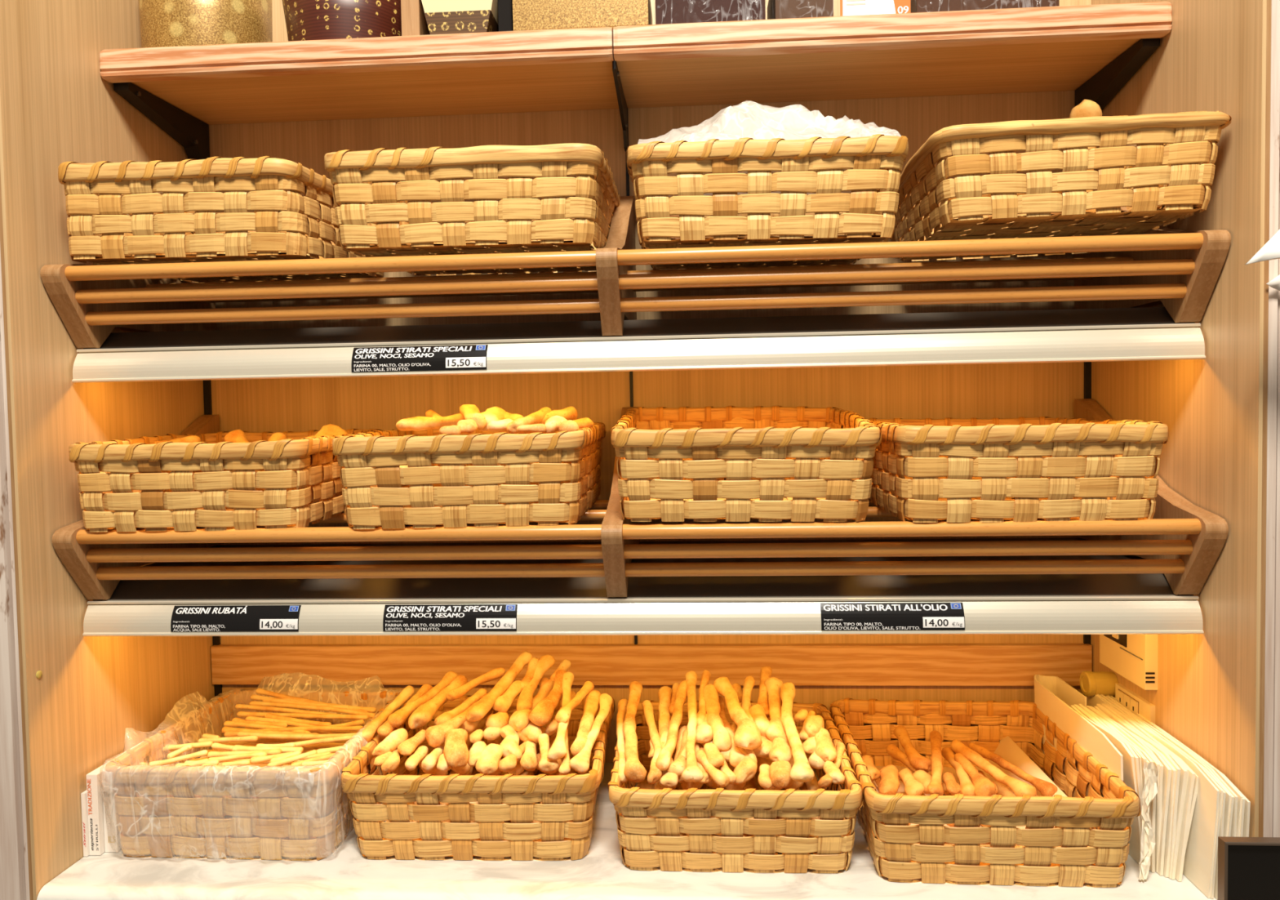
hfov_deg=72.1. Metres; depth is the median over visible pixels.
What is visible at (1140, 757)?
paper bag
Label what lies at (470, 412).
breadstick
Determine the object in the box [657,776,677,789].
breadstick
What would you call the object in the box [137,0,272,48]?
box
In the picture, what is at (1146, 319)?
tray
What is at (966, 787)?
breadstick
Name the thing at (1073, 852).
wicker basket
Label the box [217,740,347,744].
breadstick
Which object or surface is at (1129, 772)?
paper bag
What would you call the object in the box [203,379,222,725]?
upright
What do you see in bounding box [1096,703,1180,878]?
paper bag
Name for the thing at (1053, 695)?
paper bag
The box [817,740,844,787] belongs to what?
breadstick
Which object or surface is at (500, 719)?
breadstick
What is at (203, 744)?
breadstick
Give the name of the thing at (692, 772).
breadstick
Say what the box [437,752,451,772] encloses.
breadstick
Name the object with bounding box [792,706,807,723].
breadstick
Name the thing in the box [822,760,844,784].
breadstick
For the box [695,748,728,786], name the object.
breadstick
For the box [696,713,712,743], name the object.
breadstick
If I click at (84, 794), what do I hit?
pack
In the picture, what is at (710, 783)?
breadstick
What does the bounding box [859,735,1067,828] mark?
paper
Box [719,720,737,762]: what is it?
breadstick
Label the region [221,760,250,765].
breadstick
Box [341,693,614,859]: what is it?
wicker basket
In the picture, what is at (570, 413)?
breadstick
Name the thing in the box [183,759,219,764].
breadstick
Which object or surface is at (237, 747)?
breadstick
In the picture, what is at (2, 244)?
trim
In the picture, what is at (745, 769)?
breadstick
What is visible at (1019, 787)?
breadstick
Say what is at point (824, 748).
breadstick
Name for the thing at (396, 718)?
breadstick
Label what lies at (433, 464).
breadstick
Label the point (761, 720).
breadstick
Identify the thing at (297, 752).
breadstick
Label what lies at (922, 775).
breadstick
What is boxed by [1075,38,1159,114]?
shelf bracket
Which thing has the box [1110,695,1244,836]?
paper bag
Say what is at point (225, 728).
breadstick
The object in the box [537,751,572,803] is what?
breadstick
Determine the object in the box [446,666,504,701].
breadstick
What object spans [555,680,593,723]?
breadstick
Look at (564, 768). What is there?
breadstick
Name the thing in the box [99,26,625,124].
wooden shelf
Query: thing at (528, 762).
breadstick
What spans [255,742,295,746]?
breadstick
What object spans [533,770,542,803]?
breadstick
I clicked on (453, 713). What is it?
breadstick
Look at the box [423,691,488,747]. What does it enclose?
breadstick
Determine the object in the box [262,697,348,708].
breadstick
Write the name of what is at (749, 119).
plastic bag
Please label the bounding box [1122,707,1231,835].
paper bag
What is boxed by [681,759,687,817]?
breadstick
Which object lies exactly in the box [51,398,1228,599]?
wooden rack
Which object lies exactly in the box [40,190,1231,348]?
wooden rack
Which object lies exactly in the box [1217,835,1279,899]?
screen
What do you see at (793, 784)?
breadstick
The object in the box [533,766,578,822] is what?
breadstick
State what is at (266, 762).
breadstick
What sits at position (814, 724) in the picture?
breadstick
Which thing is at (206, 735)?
breadstick
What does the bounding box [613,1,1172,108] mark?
wooden shelf
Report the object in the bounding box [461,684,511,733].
breadstick
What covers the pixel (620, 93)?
shelf bracket
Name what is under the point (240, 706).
breadstick
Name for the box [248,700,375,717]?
breadstick
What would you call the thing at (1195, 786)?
paper bag
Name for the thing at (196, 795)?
breadstick
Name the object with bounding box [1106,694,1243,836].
paper bag
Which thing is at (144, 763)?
breadstick
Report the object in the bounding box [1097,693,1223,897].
paper bag
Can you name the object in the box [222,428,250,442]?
breadstick
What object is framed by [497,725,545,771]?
breadstick
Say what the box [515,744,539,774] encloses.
breadstick
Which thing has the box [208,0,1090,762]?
wall
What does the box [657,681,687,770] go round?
breadstick
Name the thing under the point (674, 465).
wicker basket
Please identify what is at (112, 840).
pack
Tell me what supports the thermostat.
attached to the wall at (1212, 58)
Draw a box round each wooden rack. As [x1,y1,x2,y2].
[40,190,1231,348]
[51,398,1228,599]
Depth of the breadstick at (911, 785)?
1.43 m
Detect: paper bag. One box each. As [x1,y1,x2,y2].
[1034,674,1123,827]
[1071,705,1141,862]
[1073,704,1142,830]
[1076,704,1142,791]
[1078,703,1150,870]
[1084,706,1151,821]
[1085,694,1219,897]
[1085,705,1159,871]
[1088,705,1163,866]
[1093,706,1176,876]
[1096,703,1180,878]
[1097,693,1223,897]
[1097,714,1155,871]
[1100,693,1226,898]
[1101,702,1189,870]
[1101,704,1187,879]
[1105,695,1237,836]
[1105,703,1195,880]
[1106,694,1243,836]
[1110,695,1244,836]
[1116,703,1234,835]
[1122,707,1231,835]
[1130,731,1171,875]
[1147,720,1250,836]
[1174,774,1198,879]
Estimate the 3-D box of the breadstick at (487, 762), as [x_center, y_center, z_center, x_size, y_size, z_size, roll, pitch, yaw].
[-0.242,0.493,1.406,0.040,0.032,0.062,-1,2,4]
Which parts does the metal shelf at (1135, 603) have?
price rail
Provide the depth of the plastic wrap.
1.37 m
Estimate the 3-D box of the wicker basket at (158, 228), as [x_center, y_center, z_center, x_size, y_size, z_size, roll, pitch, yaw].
[-0.668,-0.371,1.473,0.368,0.158,0.407,-1,2,3]
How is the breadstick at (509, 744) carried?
on the breadstick at (507, 762)
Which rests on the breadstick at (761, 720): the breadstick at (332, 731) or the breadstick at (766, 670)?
the breadstick at (766, 670)
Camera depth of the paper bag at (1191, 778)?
1.24 m
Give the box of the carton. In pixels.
[497,0,513,31]
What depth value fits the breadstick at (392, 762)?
1.41 m
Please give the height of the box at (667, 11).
0.112 m
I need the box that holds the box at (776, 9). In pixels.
[767,0,833,19]
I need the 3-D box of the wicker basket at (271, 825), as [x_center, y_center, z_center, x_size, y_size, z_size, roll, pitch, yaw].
[-0.639,0.550,1.530,0.371,0.152,0.395,-1,2,4]
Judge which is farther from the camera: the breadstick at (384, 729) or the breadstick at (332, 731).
the breadstick at (332, 731)
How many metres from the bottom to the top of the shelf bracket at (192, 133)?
0.080 m
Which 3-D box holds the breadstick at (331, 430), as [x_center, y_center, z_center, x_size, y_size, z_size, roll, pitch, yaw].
[-0.532,-0.019,1.510,0.047,0.048,0.051,0,3,28]
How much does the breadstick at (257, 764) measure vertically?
0.015 m
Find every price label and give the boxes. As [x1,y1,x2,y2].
[170,604,301,631]
[351,344,488,372]
[382,604,517,631]
[820,601,964,630]
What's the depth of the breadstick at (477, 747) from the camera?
1.41 m
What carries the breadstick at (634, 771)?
in the wicker basket at (782, 822)
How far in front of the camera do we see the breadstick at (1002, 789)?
1.50 m
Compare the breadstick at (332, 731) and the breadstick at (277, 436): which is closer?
the breadstick at (277, 436)
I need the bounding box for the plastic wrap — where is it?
[98,671,401,859]
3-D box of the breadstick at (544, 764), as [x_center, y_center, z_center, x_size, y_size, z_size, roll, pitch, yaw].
[-0.153,0.485,1.410,0.032,0.039,0.082,-2,2,-17]
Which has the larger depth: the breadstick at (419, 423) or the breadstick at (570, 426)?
the breadstick at (419, 423)
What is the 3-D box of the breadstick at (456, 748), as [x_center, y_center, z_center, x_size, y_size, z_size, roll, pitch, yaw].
[-0.296,0.479,1.419,0.040,0.048,0.073,-2,2,-15]
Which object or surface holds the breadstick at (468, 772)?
on the breadstick
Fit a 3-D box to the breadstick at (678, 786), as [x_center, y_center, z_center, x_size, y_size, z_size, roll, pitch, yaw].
[0.078,0.591,1.497,0.033,0.030,0.246,-1,2,-2]
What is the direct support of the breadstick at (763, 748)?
in the wicker basket at (782, 822)
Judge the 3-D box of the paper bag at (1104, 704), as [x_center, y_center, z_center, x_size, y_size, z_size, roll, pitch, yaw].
[0.774,0.521,1.368,0.016,0.172,0.256,-1,2,4]
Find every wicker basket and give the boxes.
[57,155,383,282]
[68,428,382,532]
[104,688,404,860]
[324,142,619,275]
[332,422,605,528]
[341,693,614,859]
[608,699,863,872]
[610,405,881,521]
[626,133,908,270]
[830,697,1141,886]
[863,416,1168,522]
[894,111,1231,261]
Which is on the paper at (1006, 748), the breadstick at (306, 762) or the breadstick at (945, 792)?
the breadstick at (945, 792)
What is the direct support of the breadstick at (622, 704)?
in the wicker basket at (782, 822)
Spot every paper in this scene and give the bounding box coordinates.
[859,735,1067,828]
[1137,760,1158,879]
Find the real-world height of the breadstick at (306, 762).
0.013 m
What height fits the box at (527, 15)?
0.114 m
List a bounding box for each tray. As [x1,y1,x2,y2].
[82,306,1195,349]
[108,537,1174,599]
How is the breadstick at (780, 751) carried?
in the wicker basket at (782, 822)
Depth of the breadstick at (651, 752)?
1.41 m
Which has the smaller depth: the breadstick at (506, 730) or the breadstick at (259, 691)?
the breadstick at (506, 730)
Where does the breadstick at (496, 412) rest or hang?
on the breadstick
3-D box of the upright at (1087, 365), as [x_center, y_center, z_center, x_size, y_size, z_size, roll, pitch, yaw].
[0.831,-0.056,1.637,0.011,1.300,0.014,-1,2,4]
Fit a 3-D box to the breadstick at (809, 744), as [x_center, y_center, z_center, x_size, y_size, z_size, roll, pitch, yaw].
[0.274,0.471,1.408,0.031,0.022,0.037,-1,2,4]
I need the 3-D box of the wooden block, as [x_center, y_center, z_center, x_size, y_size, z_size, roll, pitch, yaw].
[-0.370,-0.738,1.508,0.030,0.145,0.150,-1,2,4]
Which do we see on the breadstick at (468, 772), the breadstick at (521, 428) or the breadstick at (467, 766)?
the breadstick at (467, 766)
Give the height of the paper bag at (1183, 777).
0.172 m
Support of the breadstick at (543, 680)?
on the breadstick at (519, 718)
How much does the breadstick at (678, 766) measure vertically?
0.034 m
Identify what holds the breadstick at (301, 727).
in the wicker basket at (271, 825)
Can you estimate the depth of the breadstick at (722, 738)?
1.44 m
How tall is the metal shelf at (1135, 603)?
0.088 m
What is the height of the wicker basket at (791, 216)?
0.157 m
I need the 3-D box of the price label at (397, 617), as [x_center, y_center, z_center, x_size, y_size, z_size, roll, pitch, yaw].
[-0.291,0.257,1.348,0.207,0.038,0.014,-1,2,4]
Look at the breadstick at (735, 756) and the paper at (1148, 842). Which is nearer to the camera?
the paper at (1148, 842)
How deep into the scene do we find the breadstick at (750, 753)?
1.37 m
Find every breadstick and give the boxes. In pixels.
[138,761,147,765]
[147,749,208,765]
[154,435,200,444]
[161,740,213,751]
[166,742,192,758]
[166,793,288,797]
[174,758,208,766]
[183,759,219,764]
[189,757,301,760]
[197,735,257,742]
[197,762,314,767]
[200,763,224,766]
[201,733,219,737]
[206,747,281,757]
[206,748,335,753]
[208,751,266,761]
[211,742,234,750]
[213,748,316,751]
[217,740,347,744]
[217,760,297,764]
[220,742,344,749]
[221,725,318,733]
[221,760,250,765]
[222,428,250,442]
[223,720,310,732]
[224,724,363,736]
[231,717,288,726]
[231,744,303,752]
[235,703,358,719]
[236,711,368,719]
[236,730,355,738]
[245,715,331,733]
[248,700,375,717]
[249,728,358,732]
[249,751,293,763]
[250,694,376,712]
[255,687,367,711]
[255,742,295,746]
[257,737,349,742]
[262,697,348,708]
[265,712,331,725]
[266,749,317,766]
[267,431,287,440]
[270,749,302,761]
[283,751,330,759]
[286,734,353,746]
[290,752,334,765]
[301,759,328,767]
[308,730,357,733]
[315,425,346,437]
[316,745,343,752]
[318,719,364,732]
[360,685,414,742]
[372,727,408,755]
[374,751,391,765]
[376,683,432,737]
[382,727,399,772]
[387,671,457,727]
[395,413,466,431]
[396,729,425,757]
[399,463,437,467]
[404,745,427,770]
[405,675,468,728]
[419,725,462,774]
[420,747,443,770]
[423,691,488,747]
[426,409,440,417]
[434,688,487,724]
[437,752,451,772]
[439,426,460,435]
[440,764,478,822]
[443,726,470,766]
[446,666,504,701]
[448,737,484,774]
[449,720,484,772]
[455,419,476,433]
[459,403,485,428]
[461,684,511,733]
[466,650,532,720]
[468,741,485,764]
[469,728,483,742]
[475,742,502,773]
[477,405,506,430]
[483,709,500,740]
[484,739,522,775]
[485,711,509,728]
[488,417,511,432]
[488,722,508,773]
[492,680,520,712]
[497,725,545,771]
[498,695,536,739]
[500,734,521,761]
[504,407,551,433]
[504,411,522,418]
[506,724,545,773]
[508,678,554,730]
[515,654,554,710]
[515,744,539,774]
[516,423,546,433]
[517,720,542,742]
[519,739,537,770]
[520,657,539,693]
[528,667,567,724]
[532,750,541,774]
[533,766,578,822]
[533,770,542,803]
[534,461,571,462]
[535,719,571,773]
[537,405,577,424]
[537,676,548,704]
[537,733,558,771]
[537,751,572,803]
[542,736,572,775]
[544,416,567,433]
[544,690,576,735]
[546,672,573,760]
[550,659,570,680]
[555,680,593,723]
[558,728,569,773]
[559,421,579,431]
[568,693,612,773]
[570,689,601,755]
[571,417,594,429]
[616,697,627,782]
[622,680,645,782]
[641,698,662,783]
[648,738,653,758]
[648,781,663,817]
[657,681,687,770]
[657,685,673,776]
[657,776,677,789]
[660,736,697,787]
[666,728,688,774]
[669,682,680,714]
[674,725,687,782]
[676,781,688,835]
[680,744,704,789]
[681,670,702,781]
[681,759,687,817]
[691,743,702,782]
[693,741,711,782]
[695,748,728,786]
[696,669,711,726]
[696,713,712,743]
[702,684,731,749]
[702,738,735,782]
[702,784,721,834]
[704,742,724,767]
[704,746,724,788]
[714,675,761,750]
[719,694,733,731]
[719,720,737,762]
[724,762,745,789]
[728,727,757,785]
[728,743,746,766]
[732,681,742,697]
[739,774,755,789]
[741,676,755,721]
[744,748,757,763]
[750,704,768,736]
[753,769,764,789]
[754,735,772,757]
[755,755,782,789]
[757,665,772,716]
[759,764,773,788]
[764,675,790,746]
[764,756,773,764]
[768,715,791,761]
[769,760,791,787]
[780,682,815,783]
[783,744,804,789]
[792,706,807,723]
[799,711,814,739]
[802,735,816,753]
[804,714,822,736]
[805,759,820,818]
[807,714,824,768]
[814,727,836,761]
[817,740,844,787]
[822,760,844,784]
[862,754,880,782]
[875,779,911,825]
[879,763,899,794]
[886,743,919,773]
[894,724,931,772]
[899,767,924,795]
[913,769,930,794]
[926,728,942,795]
[941,781,954,826]
[942,746,975,795]
[942,772,960,795]
[951,739,1036,795]
[953,753,995,795]
[968,742,1055,795]
[977,770,997,792]
[992,778,1016,795]
[1070,101,1100,219]
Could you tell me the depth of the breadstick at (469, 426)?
1.34 m
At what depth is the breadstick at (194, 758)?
1.52 m
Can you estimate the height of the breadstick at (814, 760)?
0.052 m
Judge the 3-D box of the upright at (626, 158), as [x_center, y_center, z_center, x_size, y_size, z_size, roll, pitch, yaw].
[-0.015,-0.043,1.690,0.006,1.300,0.014,-1,2,4]
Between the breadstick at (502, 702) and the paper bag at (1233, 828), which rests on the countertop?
the paper bag at (1233, 828)
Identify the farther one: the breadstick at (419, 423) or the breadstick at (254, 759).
the breadstick at (254, 759)
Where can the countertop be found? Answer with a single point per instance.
(345, 873)
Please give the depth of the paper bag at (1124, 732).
1.27 m
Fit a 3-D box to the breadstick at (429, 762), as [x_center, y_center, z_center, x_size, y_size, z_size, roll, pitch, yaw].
[-0.335,0.500,1.418,0.026,0.028,0.044,0,2,23]
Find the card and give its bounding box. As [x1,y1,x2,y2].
[840,0,910,16]
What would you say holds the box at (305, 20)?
on the wooden shelf at (562, 69)
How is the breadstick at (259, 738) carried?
on the breadstick
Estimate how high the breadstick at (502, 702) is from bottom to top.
0.043 m
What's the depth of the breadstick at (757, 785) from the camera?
1.53 m
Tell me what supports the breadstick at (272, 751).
in the wicker basket at (271, 825)
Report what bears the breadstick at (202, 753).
in the plastic wrap
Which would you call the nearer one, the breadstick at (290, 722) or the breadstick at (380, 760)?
the breadstick at (380, 760)
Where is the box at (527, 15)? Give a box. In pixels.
[512,0,652,31]
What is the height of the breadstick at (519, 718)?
0.058 m
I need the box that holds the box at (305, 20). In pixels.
[282,0,401,41]
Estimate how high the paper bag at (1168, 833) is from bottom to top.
0.172 m
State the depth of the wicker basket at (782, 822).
1.28 m
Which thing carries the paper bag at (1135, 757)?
on the countertop
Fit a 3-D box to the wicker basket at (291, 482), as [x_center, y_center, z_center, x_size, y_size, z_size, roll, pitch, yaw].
[-0.671,0.042,1.492,0.366,0.145,0.410,-1,2,2]
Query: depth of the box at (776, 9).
1.40 m
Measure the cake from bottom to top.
0.112 m
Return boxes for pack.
[80,789,89,856]
[86,735,151,854]
[102,757,165,851]
[421,0,498,35]
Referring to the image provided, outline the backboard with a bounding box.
[210,642,1092,685]
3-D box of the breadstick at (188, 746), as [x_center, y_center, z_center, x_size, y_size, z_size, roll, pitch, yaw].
[-0.776,0.507,1.481,0.039,0.020,0.012,-3,3,-34]
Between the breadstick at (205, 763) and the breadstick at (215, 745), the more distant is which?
the breadstick at (215, 745)
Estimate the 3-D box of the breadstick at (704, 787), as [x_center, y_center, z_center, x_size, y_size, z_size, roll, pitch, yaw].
[0.122,0.591,1.504,0.036,0.033,0.240,-1,2,-1]
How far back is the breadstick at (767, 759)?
1.56 m
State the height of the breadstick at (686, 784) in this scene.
0.033 m
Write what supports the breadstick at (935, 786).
in the wicker basket at (1073, 852)
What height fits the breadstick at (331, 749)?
0.016 m
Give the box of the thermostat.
[1099,634,1158,689]
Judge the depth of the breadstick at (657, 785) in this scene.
1.46 m
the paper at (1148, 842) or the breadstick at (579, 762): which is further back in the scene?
the breadstick at (579, 762)
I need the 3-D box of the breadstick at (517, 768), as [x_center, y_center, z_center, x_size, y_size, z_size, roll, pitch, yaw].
[-0.197,0.516,1.539,0.042,0.029,0.213,-1,2,4]
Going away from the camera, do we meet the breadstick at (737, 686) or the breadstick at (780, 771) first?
the breadstick at (780, 771)
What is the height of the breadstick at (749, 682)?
0.057 m
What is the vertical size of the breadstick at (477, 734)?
0.019 m
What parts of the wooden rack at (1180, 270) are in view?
arm, arm, arm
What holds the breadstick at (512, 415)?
on the breadstick
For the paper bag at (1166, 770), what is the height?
0.172 m
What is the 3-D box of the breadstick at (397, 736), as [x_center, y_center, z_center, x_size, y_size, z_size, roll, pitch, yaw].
[-0.411,0.481,1.450,0.031,0.035,0.064,1,3,38]
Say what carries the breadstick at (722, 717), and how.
on the breadstick at (725, 752)
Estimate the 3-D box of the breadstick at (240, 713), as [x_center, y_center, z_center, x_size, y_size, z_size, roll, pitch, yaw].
[-0.614,0.483,1.598,0.248,0.013,0.012,-1,2,5]
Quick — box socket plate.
[1115,683,1155,724]
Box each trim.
[0,171,33,899]
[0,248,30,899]
[1258,0,1271,836]
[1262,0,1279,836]
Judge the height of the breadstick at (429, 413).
0.023 m
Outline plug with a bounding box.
[1079,671,1118,696]
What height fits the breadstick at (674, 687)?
0.040 m
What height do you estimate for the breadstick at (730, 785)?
0.032 m
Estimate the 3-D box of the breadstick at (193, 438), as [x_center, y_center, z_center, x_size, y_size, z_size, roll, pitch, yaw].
[-0.822,-0.011,1.529,0.104,0.026,0.029,-2,2,-21]
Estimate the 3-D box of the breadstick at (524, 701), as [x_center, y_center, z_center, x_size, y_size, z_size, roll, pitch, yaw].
[-0.185,0.411,1.544,0.032,0.074,0.131,0,2,15]
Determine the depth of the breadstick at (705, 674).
1.50 m
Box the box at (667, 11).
[655,0,765,24]
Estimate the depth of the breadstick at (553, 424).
1.32 m
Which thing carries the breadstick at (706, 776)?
on the breadstick at (700, 745)
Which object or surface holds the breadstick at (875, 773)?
on the paper at (1006, 748)
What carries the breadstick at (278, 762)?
on the breadstick
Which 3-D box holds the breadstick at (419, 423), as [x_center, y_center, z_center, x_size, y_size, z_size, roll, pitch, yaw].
[-0.324,-0.045,1.404,0.127,0.028,0.033,-1,2,-11]
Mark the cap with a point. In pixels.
(38, 674)
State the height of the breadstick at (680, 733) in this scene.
0.044 m
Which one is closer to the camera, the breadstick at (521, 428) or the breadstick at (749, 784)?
the breadstick at (521, 428)
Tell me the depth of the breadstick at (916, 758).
1.51 m
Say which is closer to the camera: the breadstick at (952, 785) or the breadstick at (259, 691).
the breadstick at (952, 785)
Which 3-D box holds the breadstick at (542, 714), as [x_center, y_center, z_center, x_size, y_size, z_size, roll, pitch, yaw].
[-0.151,0.422,1.508,0.034,0.068,0.121,0,2,19]
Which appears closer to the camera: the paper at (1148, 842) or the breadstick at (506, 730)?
the paper at (1148, 842)
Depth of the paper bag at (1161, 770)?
1.26 m
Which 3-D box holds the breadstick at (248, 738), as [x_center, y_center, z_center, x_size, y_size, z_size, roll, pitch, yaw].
[-0.712,0.501,1.520,0.104,0.014,0.014,-1,2,0]
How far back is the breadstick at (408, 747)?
1.43 m
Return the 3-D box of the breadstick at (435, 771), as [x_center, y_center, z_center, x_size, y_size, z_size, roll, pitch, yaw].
[-0.335,0.520,1.533,0.048,0.037,0.194,-1,2,4]
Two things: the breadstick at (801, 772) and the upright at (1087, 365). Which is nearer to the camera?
the breadstick at (801, 772)
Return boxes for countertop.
[36,762,1217,899]
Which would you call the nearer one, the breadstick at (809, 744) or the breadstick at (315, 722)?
the breadstick at (809, 744)
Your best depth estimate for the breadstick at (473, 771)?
1.60 m
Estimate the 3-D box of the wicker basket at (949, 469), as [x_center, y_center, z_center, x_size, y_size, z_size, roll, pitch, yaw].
[0.560,0.021,1.415,0.381,0.150,0.406,-1,2,2]
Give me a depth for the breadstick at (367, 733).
1.52 m
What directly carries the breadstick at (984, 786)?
on the breadstick
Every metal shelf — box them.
[71,306,1205,382]
[82,537,1204,635]
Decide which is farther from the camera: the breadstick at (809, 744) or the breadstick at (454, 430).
the breadstick at (809, 744)
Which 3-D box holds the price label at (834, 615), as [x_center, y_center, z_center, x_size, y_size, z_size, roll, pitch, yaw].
[0.374,0.247,1.306,0.209,0.038,0.014,-1,2,4]
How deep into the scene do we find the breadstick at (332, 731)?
1.64 m
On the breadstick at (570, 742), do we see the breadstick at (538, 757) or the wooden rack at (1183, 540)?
the breadstick at (538, 757)
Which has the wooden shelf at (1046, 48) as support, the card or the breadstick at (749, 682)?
the card
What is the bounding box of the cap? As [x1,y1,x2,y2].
[35,670,42,677]
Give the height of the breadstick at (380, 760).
0.016 m
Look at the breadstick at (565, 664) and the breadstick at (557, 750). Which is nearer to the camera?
the breadstick at (557, 750)
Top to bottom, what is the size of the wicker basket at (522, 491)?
0.150 m
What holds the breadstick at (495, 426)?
on the breadstick
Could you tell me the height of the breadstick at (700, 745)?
0.031 m
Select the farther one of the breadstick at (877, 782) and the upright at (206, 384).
the upright at (206, 384)
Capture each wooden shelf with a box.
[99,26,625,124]
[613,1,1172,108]
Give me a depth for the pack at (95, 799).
1.38 m
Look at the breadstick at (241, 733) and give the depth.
1.52 m
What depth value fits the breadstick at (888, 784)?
1.44 m
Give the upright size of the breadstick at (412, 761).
0.027 m
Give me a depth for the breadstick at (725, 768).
1.34 m
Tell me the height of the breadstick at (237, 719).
0.015 m
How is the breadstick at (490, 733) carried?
on the breadstick at (498, 740)
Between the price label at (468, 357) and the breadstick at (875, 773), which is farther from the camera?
the breadstick at (875, 773)
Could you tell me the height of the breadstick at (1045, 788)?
0.032 m
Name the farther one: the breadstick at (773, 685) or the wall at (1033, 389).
the wall at (1033, 389)
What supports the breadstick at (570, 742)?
on the breadstick at (571, 754)
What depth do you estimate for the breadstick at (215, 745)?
1.49 m
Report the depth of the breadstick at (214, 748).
1.56 m
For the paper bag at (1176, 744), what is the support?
on the countertop
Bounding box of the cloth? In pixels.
[1244,229,1279,290]
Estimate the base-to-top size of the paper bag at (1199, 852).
0.172 m
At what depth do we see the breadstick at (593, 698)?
1.45 m
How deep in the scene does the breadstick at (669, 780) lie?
1.33 m
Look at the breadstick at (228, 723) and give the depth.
1.56 m
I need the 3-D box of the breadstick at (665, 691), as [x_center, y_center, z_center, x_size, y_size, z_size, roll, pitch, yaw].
[0.043,0.464,1.467,0.035,0.077,0.232,-1,2,4]
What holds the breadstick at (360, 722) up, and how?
in the wicker basket at (271, 825)
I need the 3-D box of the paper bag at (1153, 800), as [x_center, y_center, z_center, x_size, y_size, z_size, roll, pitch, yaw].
[0.745,0.520,1.368,0.014,0.174,0.222,-1,2,4]
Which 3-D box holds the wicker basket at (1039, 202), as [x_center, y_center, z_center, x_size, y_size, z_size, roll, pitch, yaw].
[0.618,-0.398,1.387,0.396,0.136,0.415,-1,2,6]
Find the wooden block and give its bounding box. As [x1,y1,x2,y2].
[400,0,430,35]
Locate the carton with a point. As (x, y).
(504, 7)
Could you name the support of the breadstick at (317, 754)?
on the breadstick
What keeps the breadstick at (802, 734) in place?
on the breadstick at (814, 760)
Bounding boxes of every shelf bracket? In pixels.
[113,82,209,159]
[612,60,627,151]
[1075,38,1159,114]
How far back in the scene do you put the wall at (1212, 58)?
1.23 m
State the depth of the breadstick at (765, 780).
1.32 m
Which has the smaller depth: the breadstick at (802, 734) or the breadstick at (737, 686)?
the breadstick at (802, 734)
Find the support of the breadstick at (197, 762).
on the breadstick
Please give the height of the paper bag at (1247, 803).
0.166 m
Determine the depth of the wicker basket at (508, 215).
1.26 m
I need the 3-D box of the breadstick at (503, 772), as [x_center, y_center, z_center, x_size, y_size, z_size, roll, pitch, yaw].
[-0.231,0.546,1.538,0.045,0.035,0.189,-1,2,4]
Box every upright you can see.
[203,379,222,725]
[625,100,639,740]
[1083,361,1091,695]
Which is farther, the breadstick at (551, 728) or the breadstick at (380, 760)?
the breadstick at (551, 728)
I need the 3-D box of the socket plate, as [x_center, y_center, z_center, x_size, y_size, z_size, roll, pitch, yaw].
[0.829,0.449,1.477,0.012,0.078,0.118,-1,2,4]
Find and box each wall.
[0,0,214,899]
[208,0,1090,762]
[1090,0,1266,836]
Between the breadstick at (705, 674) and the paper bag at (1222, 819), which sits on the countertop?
the paper bag at (1222, 819)
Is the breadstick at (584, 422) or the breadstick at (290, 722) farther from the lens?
the breadstick at (290, 722)
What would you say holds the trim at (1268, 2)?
attached to the wall at (1212, 58)
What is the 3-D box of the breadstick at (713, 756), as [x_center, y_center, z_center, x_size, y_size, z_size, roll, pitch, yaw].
[0.116,0.475,1.369,0.032,0.027,0.049,-1,2,4]
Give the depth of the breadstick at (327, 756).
1.43 m
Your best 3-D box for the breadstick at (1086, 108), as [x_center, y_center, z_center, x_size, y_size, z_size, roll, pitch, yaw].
[0.733,-0.468,1.446,0.045,0.194,0.075,0,3,29]
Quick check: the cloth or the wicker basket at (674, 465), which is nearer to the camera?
the cloth
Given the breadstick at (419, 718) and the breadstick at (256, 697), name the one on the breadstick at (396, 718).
the breadstick at (419, 718)
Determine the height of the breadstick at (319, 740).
0.019 m
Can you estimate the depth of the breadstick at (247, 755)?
1.45 m
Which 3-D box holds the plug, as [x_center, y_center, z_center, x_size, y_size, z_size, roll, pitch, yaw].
[0.814,0.415,1.560,0.050,0.044,0.044,-1,2,4]
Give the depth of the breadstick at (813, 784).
1.45 m
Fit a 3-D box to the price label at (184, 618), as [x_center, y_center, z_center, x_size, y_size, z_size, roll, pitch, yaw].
[-0.629,0.262,1.369,0.204,0.038,0.014,-1,2,4]
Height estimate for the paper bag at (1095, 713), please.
0.176 m
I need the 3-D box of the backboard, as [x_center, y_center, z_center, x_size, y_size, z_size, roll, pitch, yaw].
[-0.003,0.414,1.698,1.694,0.076,0.017,-1,2,4]
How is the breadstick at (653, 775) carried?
in the wicker basket at (782, 822)
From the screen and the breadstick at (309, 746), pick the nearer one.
the screen
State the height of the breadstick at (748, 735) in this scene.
0.072 m
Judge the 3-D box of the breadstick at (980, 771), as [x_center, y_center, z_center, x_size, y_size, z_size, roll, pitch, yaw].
[0.569,0.547,1.448,0.024,0.019,0.058,-1,2,4]
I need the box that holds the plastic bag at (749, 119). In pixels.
[637,100,901,196]
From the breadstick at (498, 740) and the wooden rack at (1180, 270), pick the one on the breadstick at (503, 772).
the breadstick at (498, 740)

